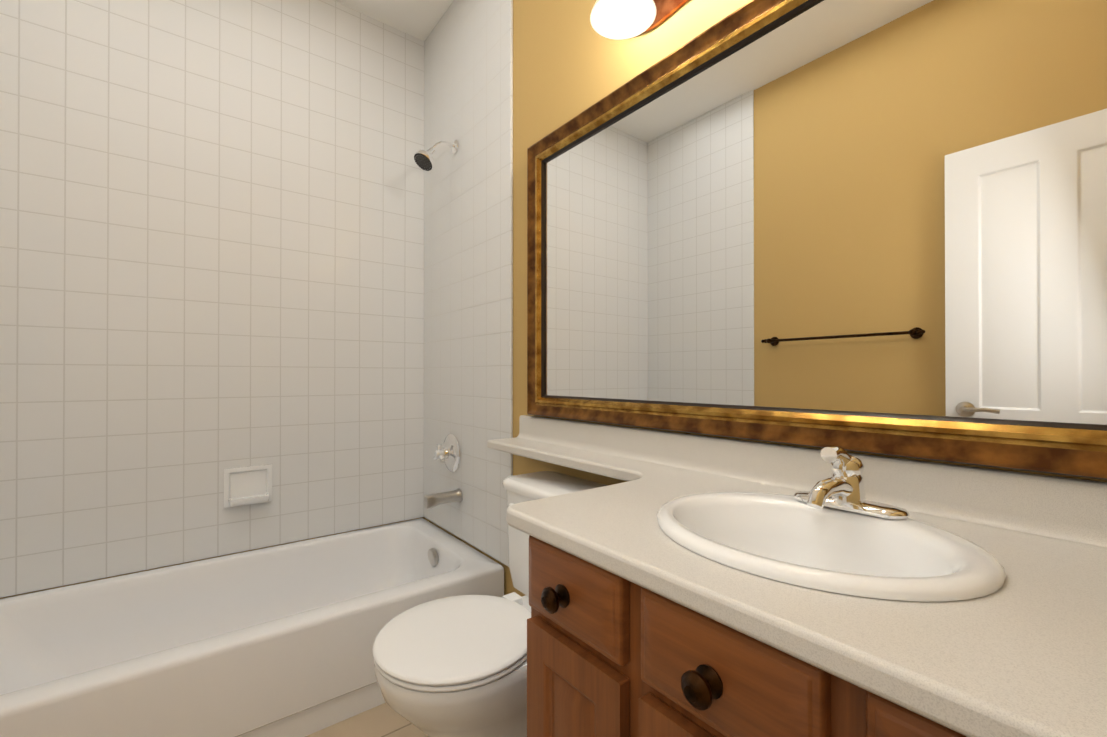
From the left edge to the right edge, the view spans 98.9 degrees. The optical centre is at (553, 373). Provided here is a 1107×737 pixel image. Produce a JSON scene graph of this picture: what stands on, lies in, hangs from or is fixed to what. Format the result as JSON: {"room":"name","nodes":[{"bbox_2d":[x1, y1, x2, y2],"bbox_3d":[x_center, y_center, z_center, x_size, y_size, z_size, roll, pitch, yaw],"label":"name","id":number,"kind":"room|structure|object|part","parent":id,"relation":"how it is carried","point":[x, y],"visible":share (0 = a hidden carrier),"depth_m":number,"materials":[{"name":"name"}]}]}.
{"room":"bathroom","nodes":[
{"label":"bathroom","id":0,"kind":"room"},
{"bbox_2d":[0,517,423,598],"bbox_3d":[-1.390,-0.321,1.964,1.750,2.800,0.100,0,0,-38],"label":"wall","id":1,"kind":"structure","parent":0,"point":[197,560],"depth_m":1.86,"materials":[{"name":"white tile"}]},
{"bbox_2d":[0,0,423,597],"bbox_3d":[-1.355,-0.492,1.921,1.750,2.458,0.012,0,0,-38],"label":"wall tile","id":2,"kind":"structure","parent":1,"relation":"attached to","point":[210,240],"depth_m":1.88,"materials":[{"name":"white tile"}]},
{"bbox_2d":[223,464,271,507],"bbox_3d":[-1.257,0.465,1.956,0.170,0.157,0.091,0,0,-38],"label":"soap dish","id":3,"kind":"object","parent":2,"relation":"attached to","point":[247,485],"visible":1,"depth_m":1.96,"materials":[{"name":"white ceramic"}]},
{"bbox_2d":[305,703,427,736],"bbox_3d":[-0.600,1.114,0.944,1.950,0.080,2.670,0,0,-38],"label":"floor","id":4,"kind":"structure","parent":0,"point":[384,720],"depth_m":1.44,"materials":[{"name":"tile"}]},
{"bbox_2d":[0,518,503,736],"bbox_3d":[-1.109,0.907,1.598,1.723,0.340,0.786,0,0,-38],"label":"bathtub","id":5,"kind":"object","parent":4,"relation":"on","point":[275,641],"visible":0.92,"depth_m":1.53,"materials":[{"name":"white ceramic"}]},
{"bbox_2d":[372,471,607,736],"bbox_3d":[-0.131,0.699,1.229,0.646,0.753,0.448,0,0,-38],"label":"toilet","id":6,"kind":"object","parent":4,"relation":"on","point":[454,666],"visible":0.62,"depth_m":1.06,"materials":[{"name":"white ceramic"}]},
{"bbox_3d":[-0.219,0.634,1.160,0.422,0.034,0.377,0,0,-38],"label":"seat","id":7,"kind":"part","parent":6,"relation":"part of","materials":[{"name":"white plastic"}]},
{"bbox_3d":[0.043,0.487,1.366,0.204,0.329,0.448,0,0,-38],"label":"tank","id":8,"kind":"part","parent":6,"relation":"part of","materials":[{"name":"white ceramic"}]},
{"bbox_2d":[506,519,998,736],"bbox_3d":[0.138,0.666,0.947,0.580,0.814,1.515,0,0,-38],"label":"bathroom vanity","id":9,"kind":"object","parent":4,"relation":"on","point":[611,652],"depth_m":0.55,"materials":[{"name":"brown wood"}]},
{"bbox_2d":[487,438,1106,736],"bbox_3d":[0.143,0.243,0.964,0.554,0.030,1.558,0,0,-38],"label":"countertop","id":10,"kind":"structure","parent":9,"relation":"on","point":[1037,667],"depth_m":0.44,"materials":[{"name":"white stone"}]},
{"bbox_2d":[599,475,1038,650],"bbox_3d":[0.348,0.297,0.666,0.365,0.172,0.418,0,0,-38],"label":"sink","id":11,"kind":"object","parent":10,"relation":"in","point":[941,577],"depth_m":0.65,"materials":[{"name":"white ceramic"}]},
{"bbox_2d":[787,446,918,518],"bbox_3d":[0.428,0.161,0.723,0.150,0.101,0.162,0,0,-38],"label":"faucet","id":12,"kind":"object","parent":10,"relation":"on","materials":[{"name":"silver metal"}]},
{"bbox_2d":[334,0,453,40],"bbox_3d":[-0.600,-1.766,0.958,1.950,0.080,2.670,0,0,-38],"label":"ceiling","id":13,"kind":"structure","parent":0,"point":[418,19],"depth_m":2.26,"materials":[{"name":"white paint"}]},
{"bbox_2d":[424,0,1106,596],"bbox_3d":[0.130,-0.324,1.519,0.100,2.800,2.670,0,0,-38],"label":"wall","id":14,"kind":"structure","parent":0,"point":[570,62],"depth_m":1.59,"materials":[{"name":"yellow paint"}]},
{"bbox_2d":[424,0,512,566],"bbox_3d":[-0.412,-0.491,2.124,0.012,2.458,0.828,0,0,-38],"label":"wall tile","id":15,"kind":"structure","parent":14,"relation":"attached to","point":[468,246],"depth_m":2.04,"materials":[{"name":"white tile"}]},
{"bbox_2d":[414,140,457,170],"bbox_3d":[-0.519,-0.977,2.095,0.193,0.171,0.092,0,0,-38],"label":"shower head","id":16,"kind":"object","parent":15,"relation":"attached to","point":[424,160],"visible":1,"depth_m":2.07},
{"bbox_2d":[424,488,461,508],"bbox_3d":[-0.483,0.545,2.070,0.158,0.063,0.062,0,0,-38],"label":"tub spout","id":17,"kind":"object","parent":15,"relation":"attached to","point":[433,500],"visible":1,"depth_m":2.05,"materials":[{"name":"silver metal"}]},
{"bbox_2d":[433,434,459,471],"bbox_3d":[-0.499,0.365,2.155,0.080,0.174,0.174,0,0,-38],"label":"tub valve","id":18,"kind":"object","parent":15,"relation":"attached to","point":[448,454],"visible":1,"depth_m":2.14,"materials":[{"name":"silver metal"}]},
{"bbox_3d":[-0.517,0.358,2.140,0.034,0.077,0.088,0,0,-38],"label":"tub valve knob","id":19,"kind":"part","parent":18,"relation":"part of","materials":[{"name":"white plastic"}]},
{"bbox_3d":[-0.486,0.365,2.165,0.047,0.174,0.174,0,0,-38],"label":"tub valve plate","id":20,"kind":"part","parent":18,"relation":"part of","materials":[{"name":"silver metal"}]},
{"bbox_2d":[590,0,688,39],"bbox_3d":[0.315,-0.993,1.027,0.214,0.225,0.630,0,0,-38],"label":"sconce","id":21,"kind":"object","parent":14,"relation":"attached to","point":[618,19],"visible":1,"depth_m":1.22,"materials":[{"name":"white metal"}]},
{"bbox_2d":[515,415,1106,546],"bbox_3d":[0.350,0.189,1.116,0.041,0.080,1.543,0,0,-38],"label":"backsplash","id":22,"kind":"structure","parent":14,"relation":"attached to","point":[1061,507],"depth_m":0.80,"materials":[{"name":"white stone"}]},
{"bbox_2d":[527,0,1106,479],"bbox_3d":[0.361,-0.328,1.110,0.034,0.940,1.441,0,0,-38],"label":"mirror","id":23,"kind":"object","parent":14,"relation":"attached to","point":[871,226],"visible":1,"depth_m":0.89,"materials":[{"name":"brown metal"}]}
]}

